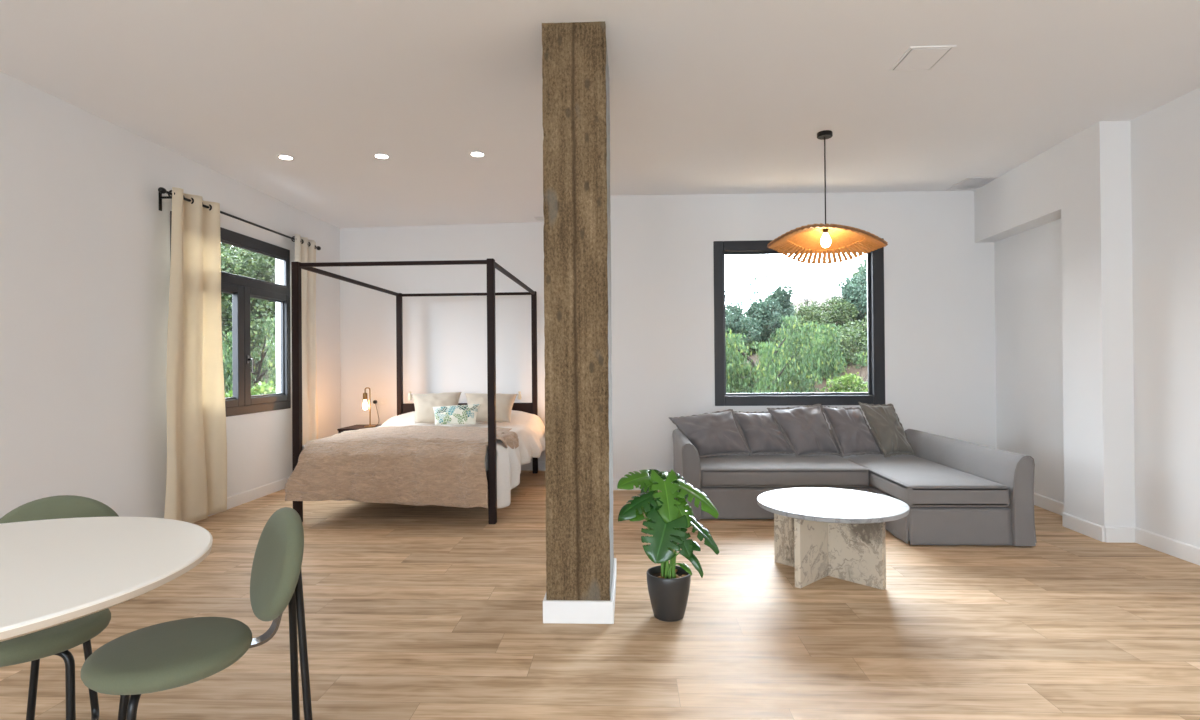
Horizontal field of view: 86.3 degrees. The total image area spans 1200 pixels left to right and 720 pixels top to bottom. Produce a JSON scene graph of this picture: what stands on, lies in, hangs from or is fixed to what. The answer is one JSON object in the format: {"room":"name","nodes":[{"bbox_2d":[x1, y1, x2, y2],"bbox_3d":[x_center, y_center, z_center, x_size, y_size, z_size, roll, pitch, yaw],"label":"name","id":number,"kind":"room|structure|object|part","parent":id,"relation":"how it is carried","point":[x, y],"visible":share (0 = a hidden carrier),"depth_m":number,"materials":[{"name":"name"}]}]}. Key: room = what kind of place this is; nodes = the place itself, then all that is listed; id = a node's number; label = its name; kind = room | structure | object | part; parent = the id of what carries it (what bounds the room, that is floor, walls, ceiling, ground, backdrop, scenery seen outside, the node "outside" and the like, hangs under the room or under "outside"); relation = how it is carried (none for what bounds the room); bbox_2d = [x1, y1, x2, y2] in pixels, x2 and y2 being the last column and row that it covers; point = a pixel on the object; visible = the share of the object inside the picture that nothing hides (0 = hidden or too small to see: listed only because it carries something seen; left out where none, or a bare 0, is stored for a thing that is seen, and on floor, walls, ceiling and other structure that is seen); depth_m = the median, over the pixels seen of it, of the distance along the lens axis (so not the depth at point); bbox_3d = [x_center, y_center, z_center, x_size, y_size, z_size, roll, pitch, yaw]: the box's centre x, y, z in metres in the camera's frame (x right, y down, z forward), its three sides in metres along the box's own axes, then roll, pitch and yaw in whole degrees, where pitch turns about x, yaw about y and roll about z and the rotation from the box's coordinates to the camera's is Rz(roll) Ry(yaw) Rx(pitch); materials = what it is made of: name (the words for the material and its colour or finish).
{"room":"studio apartment","nodes":[
{"label":"studio apartment","id":0,"kind":"room"},
{"bbox_2d":[0,71,340,517],"bbox_3d":[-3.252,-0.253,2.015,0.135,2.900,10.530,0,0,3],"label":"wall","id":1,"kind":"structure","parent":0,"point":[85,235],"depth_m":3.97,"materials":[{"name":"white paint"}]},
{"bbox_2d":[170,211,290,416],"bbox_3d":[-3.082,-0.291,5.377,0.251,1.545,1.600,0,0,3],"label":"window","id":2,"kind":"structure","parent":1,"relation":"in","point":[242,288],"depth_m":5.47,"materials":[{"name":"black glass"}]},
{"bbox_3d":[-3.050,-0.121,5.019,0.053,1.010,0.784,0,0,3],"label":"sash","id":3,"kind":"part","parent":2,"relation":"part of","materials":[{"name":"black metal"}]},
{"bbox_3d":[-2.976,0.036,5.450,0.052,0.150,0.028,0,0,3],"label":"handle","id":4,"kind":"part","parent":2,"relation":"part of","materials":[{"name":"metal"}]},
{"bbox_3d":[-3.015,-0.117,5.776,0.053,1.010,0.719,0,0,3],"label":"sash","id":5,"kind":"part","parent":2,"relation":"part of","materials":[{"name":"metal"}]},
{"bbox_2d":[158,187,320,249],"bbox_3d":[-2.975,-1.107,5.465,0.121,0.131,2.254,0,0,3],"label":"curtain rod","id":6,"kind":"object","parent":1,"relation":"attached to","point":[161,190],"visible":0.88,"depth_m":5.02,"materials":[{"name":"black metal"}]},
{"bbox_2d":[164,187,226,522],"bbox_3d":[-2.954,-0.014,4.670,0.092,2.372,0.661,0,0,3],"label":"curtain","id":7,"kind":"object","parent":6,"relation":"hanging from","point":[196,474],"visible":0.99,"depth_m":4.64,"materials":[{"name":"beige fabric"}]},
{"bbox_2d":[291,234,317,445],"bbox_3d":[-2.872,-0.005,6.248,0.093,2.377,0.502,0,0,3],"label":"curtain","id":8,"kind":"object","parent":6,"relation":"hanging from","point":[304,253],"visible":0.66,"depth_m":6.33,"materials":[{"name":"fabric"}]},
{"bbox_2d":[208,476,289,516],"bbox_3d":[-3.166,1.149,1.996,0.015,0.095,10.510,0,0,3],"label":"baseboard","id":9,"kind":"structure","parent":1,"relation":"attached to","point":[258,492],"depth_m":5.57,"materials":[{"name":"white paint"}]},
{"bbox_2d":[340,222,545,461],"bbox_3d":[-1.548,-0.243,7.204,3.255,2.900,0.450,-1,0,4],"label":"wall","id":10,"kind":"structure","parent":0,"point":[445,337],"depth_m":7.11,"materials":[{"name":"white paint"}]},
{"bbox_2d":[372,398,386,404],"bbox_3d":[-2.473,0.465,7.186,0.170,0.080,0.016,0,0,3],"label":"wall socket","id":11,"kind":"object","parent":10,"relation":"attached to","point":[380,401],"visible":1,"depth_m":7.18,"materials":[{"name":"white plastic"}]},
{"bbox_2d":[521,462,544,470],"bbox_3d":[-1.426,1.158,7.044,3.017,0.095,0.015,-1,0,8],"label":"baseboard","id":12,"kind":"structure","parent":10,"relation":"attached to","point":[541,465],"depth_m":6.94,"materials":[{"name":"white paint"}]},
{"bbox_2d":[542,21,616,623],"bbox_3d":[-0.094,-0.174,3.173,0.317,2.700,0.641,0,0,3],"label":"column","id":13,"kind":"structure","parent":0,"point":[581,566],"depth_m":2.87,"materials":[{"name":"rough brown wood"},{"name":"pale grey plaster"},{"name":"white paint"}]},
{"bbox_2d":[0,0,1199,227],"bbox_3d":[0.085,-1.647,1.855,7.170,0.300,11.100,0,0,3],"label":"ceiling","id":14,"kind":"structure","parent":0,"point":[707,96],"depth_m":3.56,"materials":[{"name":"white paint"}]},
{"bbox_2d":[278,155,293,159],"bbox_3d":[-2.331,-1.503,4.747,0.110,0.006,0.110,0,0,3],"label":"recessed light","id":15,"kind":"object","parent":14,"relation":"in","point":[285,157],"visible":1,"depth_m":4.74,"materials":[{"name":"white plastic"}]},
{"bbox_2d":[374,153,389,158],"bbox_3d":[-1.611,-1.504,4.724,0.110,0.006,0.110,0,0,3],"label":"recessed light","id":16,"kind":"object","parent":14,"relation":"in","point":[379,155],"visible":1,"depth_m":4.72,"materials":[{"name":"white plastic"}]},
{"bbox_2d":[470,151,484,156],"bbox_3d":[-0.897,-1.505,4.682,0.110,0.006,0.110,0,0,3],"label":"recessed light","id":17,"kind":"object","parent":14,"relation":"in","point":[475,153],"visible":1,"depth_m":4.68,"materials":[{"name":"white plastic"}]},
{"bbox_2d":[767,130,887,263],"bbox_3d":[1.500,-1.101,4.261,0.752,0.826,0.729,0,0,-21],"label":"pendant lamp","id":18,"kind":"object","parent":14,"relation":"hanging from","point":[810,238],"visible":1,"depth_m":4.36,"materials":[{"name":"orange wicker"}]},
{"bbox_3d":[1.499,-1.176,4.261,0.008,0.616,0.008,-1,0,25],"label":"cord","id":19,"kind":"part","parent":18,"relation":"part of","materials":[{"name":"black metal"}]},
{"bbox_3d":[1.502,-0.819,4.260,0.553,0.116,0.527,0,0,3],"label":"lamp shade","id":20,"kind":"part","parent":18,"relation":"part of","materials":[{"name":"wicker"}]},
{"bbox_3d":[1.502,-0.795,4.260,0.066,0.095,0.066,0,0,3],"label":"bulb","id":21,"kind":"part","parent":18,"relation":"part of","materials":[{"name":"white glass"}]},
{"bbox_2d":[889,46,955,71],"bbox_3d":[1.620,-1.518,3.227,0.220,0.008,0.260,0,0,3],"label":"ceiling panel","id":22,"kind":"object","parent":14,"relation":"attached to","point":[918,58],"visible":1,"depth_m":3.21,"materials":[{"name":"white paint"}]},
{"bbox_2d":[946,177,998,189],"bbox_3d":[3.191,-1.510,5.478,0.265,0.009,0.380,0,0,3],"label":"ceiling vent","id":23,"kind":"object","parent":14,"relation":"in","point":[969,183],"visible":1,"depth_m":5.48,"materials":[{"name":"grey metal"}]},
{"bbox_2d":[0,470,1199,719],"bbox_3d":[0.110,1.293,1.841,7.170,0.250,11.100,0,0,3],"label":"floor","id":24,"kind":"structure","parent":0,"point":[425,612],"depth_m":2.75,"materials":[{"name":"brown wood"}]},
{"bbox_2d":[0,495,118,719],"bbox_3d":[-1.621,0.805,1.845,0.365,0.752,0.509,0,0,-27],"label":"dining chair","id":25,"kind":"object","parent":24,"relation":"on","point":[57,640],"visible":0.44,"depth_m":1.80,"materials":[{"name":"fabric"}]},
{"bbox_3d":[-1.589,0.754,1.781,0.365,0.072,0.365,0,0,-27],"label":"seat","id":26,"kind":"part","parent":25,"relation":"part of","materials":[{"name":"green fabric"}]},
{"bbox_3d":[-1.702,0.578,2.001,0.355,0.295,0.113,0,0,-27],"label":"backrest","id":27,"kind":"part","parent":25,"relation":"part of","materials":[{"name":"green fabric"}]},
{"bbox_2d":[0,517,212,641],"bbox_3d":[-1.331,0.802,1.280,0.956,0.750,0.956,0,0,3],"label":"dining table","id":28,"kind":"object","parent":24,"relation":"on","point":[54,572],"visible":1,"depth_m":1.34,"materials":[{"name":"white paint"}]},
{"bbox_2d":[81,507,312,719],"bbox_3d":[-1.047,0.800,1.693,0.509,0.752,0.365,0,0,-39],"label":"dining chair","id":29,"kind":"object","parent":24,"relation":"on","point":[168,655],"visible":1,"depth_m":1.67,"materials":[{"name":"green fabric"}]},
{"bbox_3d":[-1.103,0.749,1.649,0.365,0.072,0.365,0,0,-39],"label":"seat","id":30,"kind":"part","parent":29,"relation":"part of","materials":[{"name":"green fabric"}]},
{"bbox_3d":[-0.913,0.570,1.803,0.113,0.295,0.355,0,0,-39],"label":"backrest","id":31,"kind":"part","parent":29,"relation":"part of","materials":[{"name":"green fabric"}]},
{"bbox_2d":[337,424,381,433],"bbox_3d":[-2.424,0.952,6.640,0.412,0.520,0.475,0,0,3],"label":"nightstand","id":32,"kind":"object","parent":24,"relation":"on","point":[354,427],"visible":0.13,"depth_m":6.47,"materials":[{"name":"brown paint"}]},
{"bbox_2d":[363,387,378,427],"bbox_3d":[-2.434,0.487,6.858,0.129,0.411,0.683,0,0,-12],"label":"table lamp","id":33,"kind":"object","parent":32,"relation":"on","point":[365,398],"visible":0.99,"depth_m":6.58,"materials":[{"name":"gold metal"}]},
{"bbox_2d":[363,393,367,409],"bbox_3d":[-2.416,0.424,6.584,0.048,0.175,0.048,0,0,3],"label":"bulb","id":34,"kind":"object","parent":33,"relation":"attached to","point":[365,398],"depth_m":6.57,"materials":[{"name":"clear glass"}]},
{"bbox_3d":[-2.390,0.475,6.583,0.063,0.391,0.013,0,0,3],"label":"stem","id":35,"kind":"part","parent":33,"relation":"part of","materials":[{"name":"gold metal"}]},
{"bbox_2d":[291,258,537,523],"bbox_3d":[-1.464,0.237,5.751,1.503,1.925,2.173,0,0,3],"label":"bed","id":36,"kind":"object","parent":24,"relation":"on","point":[296,290],"visible":0.31,"depth_m":4.70,"materials":[{"name":"brown paint"}]},
{"bbox_3d":[-2.236,0.239,4.725,0.053,1.925,0.053,0,0,3],"label":"post","id":37,"kind":"part","parent":36,"relation":"part of","materials":[{"name":"black metal"}]},
{"bbox_3d":[-2.196,-0.699,5.788,0.028,0.032,2.067,0,0,3],"label":"canopy rail","id":38,"kind":"part","parent":36,"relation":"part of","materials":[{"name":"black metal"}]},
{"bbox_3d":[-1.520,-0.708,4.697,1.397,0.028,0.028,0,0,3],"label":"canopy rail","id":39,"kind":"part","parent":36,"relation":"part of","materials":[{"name":"black metal"}]},
{"bbox_3d":[-2.140,0.248,6.843,0.053,1.925,0.053,0,0,3],"label":"post","id":40,"kind":"part","parent":36,"relation":"part of","materials":[{"name":"black metal"}]},
{"bbox_3d":[-1.424,-0.699,6.815,1.397,0.028,0.028,0,0,3],"label":"canopy rail","id":41,"kind":"part","parent":36,"relation":"part of","materials":[{"name":"black metal"}]},
{"bbox_3d":[-1.412,0.701,6.808,1.397,0.485,0.028,0,0,3],"label":"headboard","id":42,"kind":"part","parent":36,"relation":"part of","materials":[{"name":"brown paint"}]},
{"bbox_2d":[485,448,487,470],"bbox_3d":[-1.464,0.778,5.752,1.350,0.227,2.045,0,0,3],"label":"mattress","id":43,"kind":"object","parent":36,"relation":"on","point":[486,454],"visible":0.02,"depth_m":4.73,"materials":[{"name":"white fabric"}]},
{"bbox_2d":[302,410,544,508],"bbox_3d":[-1.409,0.803,5.744,1.706,0.626,2.023,0,0,3],"label":"duvet","id":44,"kind":"object","parent":43,"relation":"on","point":[529,428],"visible":0.27,"depth_m":5.75,"materials":[{"name":"white fabric"}]},
{"bbox_2d":[285,425,518,508],"bbox_3d":[-1.465,0.823,5.139,1.616,0.500,1.163,0,0,3],"label":"throw blanket","id":45,"kind":"object","parent":44,"relation":"on","point":[416,465],"visible":1,"depth_m":4.63,"materials":[{"name":"beige fabric"}]},
{"bbox_2d":[408,392,460,422],"bbox_3d":[-1.634,0.458,6.237,0.567,0.294,0.279,0,0,3],"label":"bed pillow","id":46,"kind":"object","parent":44,"relation":"on","point":[424,404],"visible":0.7,"depth_m":6.20,"materials":[{"name":"fabric"}]},
{"bbox_2d":[433,404,480,424],"bbox_3d":[-1.347,0.507,5.962,0.449,0.183,0.144,0,0,3],"label":"lumbar cushion","id":47,"kind":"object","parent":44,"relation":"on","point":[454,414],"visible":1,"depth_m":5.91,"materials":[{"name":"multicoloured fabric"}]},
{"bbox_2d":[465,391,521,422],"bbox_3d":[-1.066,0.456,6.244,0.567,0.290,0.294,0,0,3],"label":"bed pillow","id":48,"kind":"object","parent":44,"relation":"on","point":[504,402],"visible":0.75,"depth_m":6.19,"materials":[{"name":"fabric"}]},
{"bbox_3d":[-0.788,0.226,4.660,0.053,1.925,0.053,0,0,3],"label":"post","id":49,"kind":"part","parent":36,"relation":"part of","materials":[{"name":"black metal"}]},
{"bbox_3d":[-0.748,-0.712,5.723,0.028,0.032,2.067,0,0,3],"label":"canopy rail","id":50,"kind":"part","parent":36,"relation":"part of","materials":[{"name":"black metal"}]},
{"bbox_3d":[-0.692,0.235,6.777,0.053,1.925,0.053,0,0,3],"label":"post","id":51,"kind":"part","parent":36,"relation":"part of","materials":[{"name":"black metal"}]},
{"bbox_2d":[617,469,718,621],"bbox_3d":[0.306,0.834,2.910,0.446,0.675,0.389,0,0,3],"label":"monstera","id":52,"kind":"object","parent":24,"relation":"on","point":[668,518],"visible":1,"depth_m":2.84,"materials":[{"name":"green plant"}]},
{"bbox_3d":[0.296,0.775,2.950,0.034,0.449,0.076,0,0,3],"label":"stem","id":53,"kind":"part","parent":52,"relation":"part of","materials":[{"name":"green plant"}]},
{"bbox_3d":[0.282,0.785,2.908,0.073,0.429,0.012,-1,0,23],"label":"stem","id":54,"kind":"part","parent":52,"relation":"part of","materials":[{"name":"green plant"}]},
{"bbox_3d":[0.327,0.782,2.899,0.077,0.434,0.014,0,0,3],"label":"stem","id":55,"kind":"part","parent":52,"relation":"part of","materials":[{"name":"green plant"}]},
{"bbox_3d":[0.357,0.852,2.899,0.059,0.294,0.017,0,0,3],"label":"stem","id":56,"kind":"part","parent":52,"relation":"part of","materials":[{"name":"green plant"}]},
{"bbox_2d":[647,565,690,621],"bbox_3d":[0.314,1.070,2.924,0.201,0.203,0.201,0,0,3],"label":"pot","id":57,"kind":"object","parent":24,"relation":"on","point":[668,590],"depth_m":2.85,"materials":[{"name":"grey ceramic"}]},
{"bbox_2d":[757,487,909,589],"bbox_3d":[1.252,0.966,3.473,0.776,0.400,0.776,0,0,3],"label":"coffee table","id":58,"kind":"object","parent":24,"relation":"on","point":[820,533],"visible":1,"depth_m":3.36,"materials":[{"name":"stone"}]},
{"bbox_3d":[1.119,0.981,3.605,0.034,0.372,0.297,0,0,-42],"label":"leg","id":59,"kind":"part","parent":58,"relation":"part of","materials":[{"name":"beige stone"}]},
{"bbox_3d":[1.231,0.980,3.481,0.600,0.372,0.034,0,0,-43],"label":"leg","id":60,"kind":"part","parent":58,"relation":"part of","materials":[{"name":"beige stone"}]},
{"bbox_3d":[1.342,0.978,3.357,0.034,0.372,0.298,0,0,-42],"label":"leg","id":61,"kind":"part","parent":58,"relation":"part of","materials":[{"name":"beige stone"}]},
{"bbox_2d":[672,429,1036,545],"bbox_3d":[1.665,0.881,4.856,2.123,0.561,1.740,0,0,3],"label":"sofa","id":62,"kind":"object","parent":24,"relation":"on","point":[956,492],"visible":0.77,"depth_m":4.46,"materials":[{"name":"grey fabric"}]},
{"bbox_3d":[0.691,0.891,5.220,0.140,0.555,1.100,0,0,3],"label":"arm","id":63,"kind":"part","parent":62,"relation":"part of"},
{"bbox_2d":[669,409,751,457],"bbox_3d":[0.912,0.607,5.315,0.672,0.386,0.258,0,0,3],"label":"cushion","id":64,"kind":"object","parent":62,"relation":"on","point":[717,433],"visible":0.94,"depth_m":5.23,"materials":[{"name":"grey fabric"}]},
{"bbox_2d":[734,411,794,455],"bbox_3d":[1.361,0.606,5.322,0.503,0.361,0.256,0,0,3],"label":"cushion","id":65,"kind":"object","parent":62,"relation":"on","point":[760,431],"visible":0.98,"depth_m":5.25,"materials":[{"name":"grey fabric"}]},
{"bbox_2d":[700,453,868,486],"bbox_3d":[1.365,0.857,5.080,1.216,0.150,0.840,0,0,3],"label":"seat cushion","id":66,"kind":"object","parent":62,"relation":"on","point":[731,470],"depth_m":4.68,"materials":[{"name":"grey fabric"}]},
{"bbox_2d":[767,404,840,456],"bbox_3d":[1.678,0.580,5.283,0.563,0.425,0.265,0,0,3],"label":"cushion","id":67,"kind":"object","parent":62,"relation":"on","point":[807,432],"visible":1,"depth_m":5.21,"materials":[{"name":"grey fabric"}]},
{"bbox_2d":[822,406,881,456],"bbox_3d":[2.075,0.580,5.292,0.428,0.410,0.243,0,0,-4],"label":"cushion","id":68,"kind":"object","parent":62,"relation":"on","point":[853,436],"visible":1,"depth_m":5.22,"materials":[{"name":"grey fabric"}]},
{"bbox_3d":[1.665,1.040,4.755,1.887,0.216,1.440,0,0,3],"label":"frame","id":69,"kind":"part","parent":62,"relation":"part of","materials":[{"name":"grey fabric"}]},
{"bbox_3d":[1.703,0.882,5.630,1.857,0.540,0.190,0,0,3],"label":"backrest","id":70,"kind":"part","parent":62,"relation":"part of","materials":[{"name":"grey fabric"}]},
{"bbox_2d":[858,402,915,456],"bbox_3d":[2.355,0.566,5.249,0.367,0.442,0.241,0,0,-11],"label":"cushion","id":71,"kind":"object","parent":62,"relation":"on","point":[883,420],"visible":1,"depth_m":5.19,"materials":[{"name":"grey fabric"}]},
{"bbox_2d":[836,453,1009,506],"bbox_3d":[2.271,0.848,4.718,0.620,0.149,1.480,0,0,3],"label":"cushion","id":72,"kind":"object","parent":62,"relation":"on","point":[920,479],"depth_m":4.20,"materials":[{"name":"grey fabric"}]},
{"bbox_3d":[2.655,0.872,4.781,0.135,0.556,1.680,0,0,3],"label":"arm","id":73,"kind":"part","parent":62,"relation":"part of"},
{"bbox_2d":[1060,121,1135,526],"bbox_3d":[3.318,-0.298,4.250,0.250,2.900,0.390,0,0,3],"label":"wall pier","id":74,"kind":"object","parent":24,"relation":"on","point":[1096,202],"visible":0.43,"depth_m":4.09,"materials":[{"name":"white paint"}]},
{"bbox_2d":[1062,512,1134,542],"bbox_3d":[3.292,1.104,4.238,0.205,0.095,0.406,0,0,3],"label":"baseboard","id":75,"kind":"object","parent":74,"relation":"attached to","point":[1098,532],"visible":1,"depth_m":4.08,"materials":[{"name":"white paint"}]},
{"bbox_2d":[610,191,996,478],"bbox_3d":[1.891,-0.279,5.882,3.750,2.900,0.220,0,0,3],"label":"wall","id":76,"kind":"structure","parent":0,"point":[940,346],"depth_m":5.79,"materials":[{"name":"white paint"}]},
{"bbox_2d":[613,479,665,489],"bbox_3d":[1.773,1.125,5.763,3.500,0.095,0.015,0,0,3],"label":"baseboard","id":77,"kind":"structure","parent":76,"relation":"attached to","point":[615,481],"depth_m":5.83,"materials":[{"name":"white paint"}]},
{"bbox_2d":[713,238,884,405],"bbox_3d":[1.799,-0.332,5.900,1.515,1.504,0.272,0,0,3],"label":"window","id":78,"kind":"structure","parent":76,"relation":"in","point":[875,395],"depth_m":5.78,"materials":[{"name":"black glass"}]},
{"bbox_2d":[974,143,1060,242],"bbox_3d":[3.402,-1.398,5.082,0.288,0.695,1.362,-1,0,5],"label":"beam","id":79,"kind":"structure","parent":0,"point":[1026,197],"depth_m":4.99,"materials":[{"name":"white paint"}]},
{"bbox_2d":[994,87,1199,547],"bbox_3d":[3.447,-0.314,1.121,0.410,2.900,9.350,0,0,3],"label":"wall","id":80,"kind":"structure","parent":0,"point":[1165,140],"depth_m":3.93,"materials":[{"name":"white paint"}]},
{"bbox_2d":[1034,492,1064,514],"bbox_3d":[3.463,1.107,5.069,0.015,0.095,1.252,-1,0,6],"label":"baseboard","id":81,"kind":"structure","parent":80,"relation":"attached to","point":[1047,503],"depth_m":4.90,"materials":[{"name":"white paint"}]},
{"bbox_2d":[1135,527,1199,564],"bbox_3d":[3.207,1.086,0.245,0.015,0.095,7.590,0,0,3],"label":"baseboard","id":82,"kind":"structure","parent":80,"relation":"attached to","point":[1190,553],"depth_m":3.78,"materials":[{"name":"white paint"}]},
{"label":"outside","id":83,"kind":"structure","parent":0,"visible":0},
{"bbox_2d":[255,296,867,392],"bbox_3d":[3.070,-0.998,23.569,60.020,5.912,34.045,0,0,3],"label":"hillside","id":84,"kind":"structure","parent":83,"point":[864,371],"depth_m":14.97,"materials":[{"name":"green plant"}]},
{"bbox_2d":[221,243,270,308],"bbox_3d":[-10.528,-1.957,20.785,4.110,4.356,4.817,-1,0,12],"label":"broadleaf tree","id":85,"kind":"object","parent":84,"relation":"on","point":[222,244],"visible":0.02,"depth_m":19.23,"materials":[{"name":"green plant"}]},
{"bbox_2d":[221,246,275,355],"bbox_3d":[-8.525,-1.208,15.941,3.014,4.010,3.533,-1,0,15],"label":"broadleaf tree","id":86,"kind":"object","parent":84,"relation":"on","point":[259,267],"visible":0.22,"depth_m":15.48,"materials":[{"name":"green plant"}]},
{"bbox_2d":[221,295,275,372],"bbox_3d":[-9.366,-0.416,14.697,3.533,2.591,3.014,-1,0,33],"label":"broadleaf tree","id":87,"kind":"object","parent":84,"relation":"on","point":[226,319],"visible":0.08,"depth_m":14.69,"materials":[{"name":"green plant"}]},
{"bbox_2d":[222,317,275,397],"bbox_3d":[-7.419,0.803,13.243,2.450,3.543,3.254,0,0,-21],"label":"weeping tree","id":88,"kind":"object","parent":84,"relation":"on","point":[271,351],"visible":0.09,"depth_m":12.96,"materials":[{"name":"green plant"}]},
{"bbox_2d":[224,370,275,397],"bbox_3d":[-6.202,0.881,11.464,1.594,1.595,1.705,0,0,-18],"label":"shrub","id":89,"kind":"object","parent":84,"relation":"on","point":[263,387],"visible":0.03,"depth_m":11.27,"materials":[{"name":"green plant"}]},
{"bbox_2d":[725,287,761,343],"bbox_3d":[3.395,-0.417,17.424,1.836,3.178,1.655,-1,0,35],"label":"broadleaf tree","id":90,"kind":"object","parent":84,"relation":"on","point":[733,314],"visible":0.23,"depth_m":17.21,"materials":[{"name":"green plant"}]},
{"bbox_2d":[734,271,795,343],"bbox_3d":[4.726,-0.887,18.355,1.773,3.356,1.967,-1,0,42],"label":"broadleaf tree","id":91,"kind":"object","parent":84,"relation":"on","point":[774,306],"visible":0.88,"depth_m":18.07,"materials":[{"name":"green plant"}]},
{"bbox_2d":[738,313,796,354],"bbox_3d":[5.890,-0.658,23.296,2.740,2.355,3.212,-1,0,6],"label":"broadleaf tree","id":92,"kind":"object","parent":84,"relation":"on","point":[753,350],"visible":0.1,"depth_m":22.38,"materials":[{"name":"green plant"}]},
{"bbox_2d":[726,315,826,392],"bbox_3d":[2.932,0.862,12.534,2.450,3.543,3.254,-1,0,42],"label":"weeping tree","id":93,"kind":"object","parent":84,"relation":"on","point":[735,356],"visible":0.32,"depth_m":12.45,"materials":[{"name":"green plant"}]},
{"bbox_2d":[754,323,867,390],"bbox_3d":[4.980,0.824,15.239,3.092,3.421,2.328,-1,0,29],"label":"weeping tree","id":94,"kind":"object","parent":84,"relation":"on","point":[830,361],"visible":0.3,"depth_m":14.36,"materials":[{"name":"green plant"}]},
{"bbox_2d":[791,296,858,344],"bbox_3d":[6.892,-1.066,19.629,2.192,2.068,2.569,-1,0,33],"label":"broadleaf tree","id":95,"kind":"object","parent":84,"relation":"on","point":[837,314],"visible":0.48,"depth_m":19.24,"materials":[{"name":"green plant"}]},
{"bbox_2d":[800,372,867,392],"bbox_3d":[3.677,0.823,10.480,1.418,1.648,0.979,0,0,-23],"label":"shrub","id":96,"kind":"object","parent":84,"relation":"on","point":[809,372],"visible":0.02,"depth_m":10.35,"materials":[{"name":"green plant"}]},
{"bbox_2d":[810,326,867,364],"bbox_3d":[6.140,-0.094,15.431,2.409,2.000,2.055,-1,0,37],"label":"broadleaf tree","id":97,"kind":"object","parent":84,"relation":"on","point":[862,342],"visible":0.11,"depth_m":15.32,"materials":[{"name":"green plant"}]},
{"bbox_2d":[821,347,867,392],"bbox_3d":[4.707,0.508,11.976,1.373,1.532,0.943,0,0,-45],"label":"shrub","id":98,"kind":"object","parent":84,"relation":"on","point":[846,381],"visible":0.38,"depth_m":11.78,"materials":[{"name":"green plant"}]},
{"bbox_2d":[831,255,866,323],"bbox_3d":[8.489,-1.982,20.041,2.361,2.721,2.128,0,0,0],"label":"broadleaf tree","id":99,"kind":"object","parent":84,"relation":"on","point":[854,291],"visible":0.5,"depth_m":19.70,"materials":[{"name":"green plant"}]},
{"bbox_2d":[839,313,866,346],"bbox_3d":[7.278,-0.390,16.994,2.569,1.956,2.192,-1,0,39],"label":"broadleaf tree","id":100,"kind":"object","parent":84,"relation":"on","point":[860,326],"visible":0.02,"depth_m":16.64,"materials":[{"name":"green plant"}]},
{"bbox_2d":[851,259,866,276],"bbox_3d":[10.734,-2.597,23.702,3.212,2.355,2.740,-1,0,20],"label":"broadleaf tree","id":101,"kind":"object","parent":84,"relation":"on","point":[854,272],"visible":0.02,"depth_m":23.48,"materials":[{"name":"green plant"}]}
]}

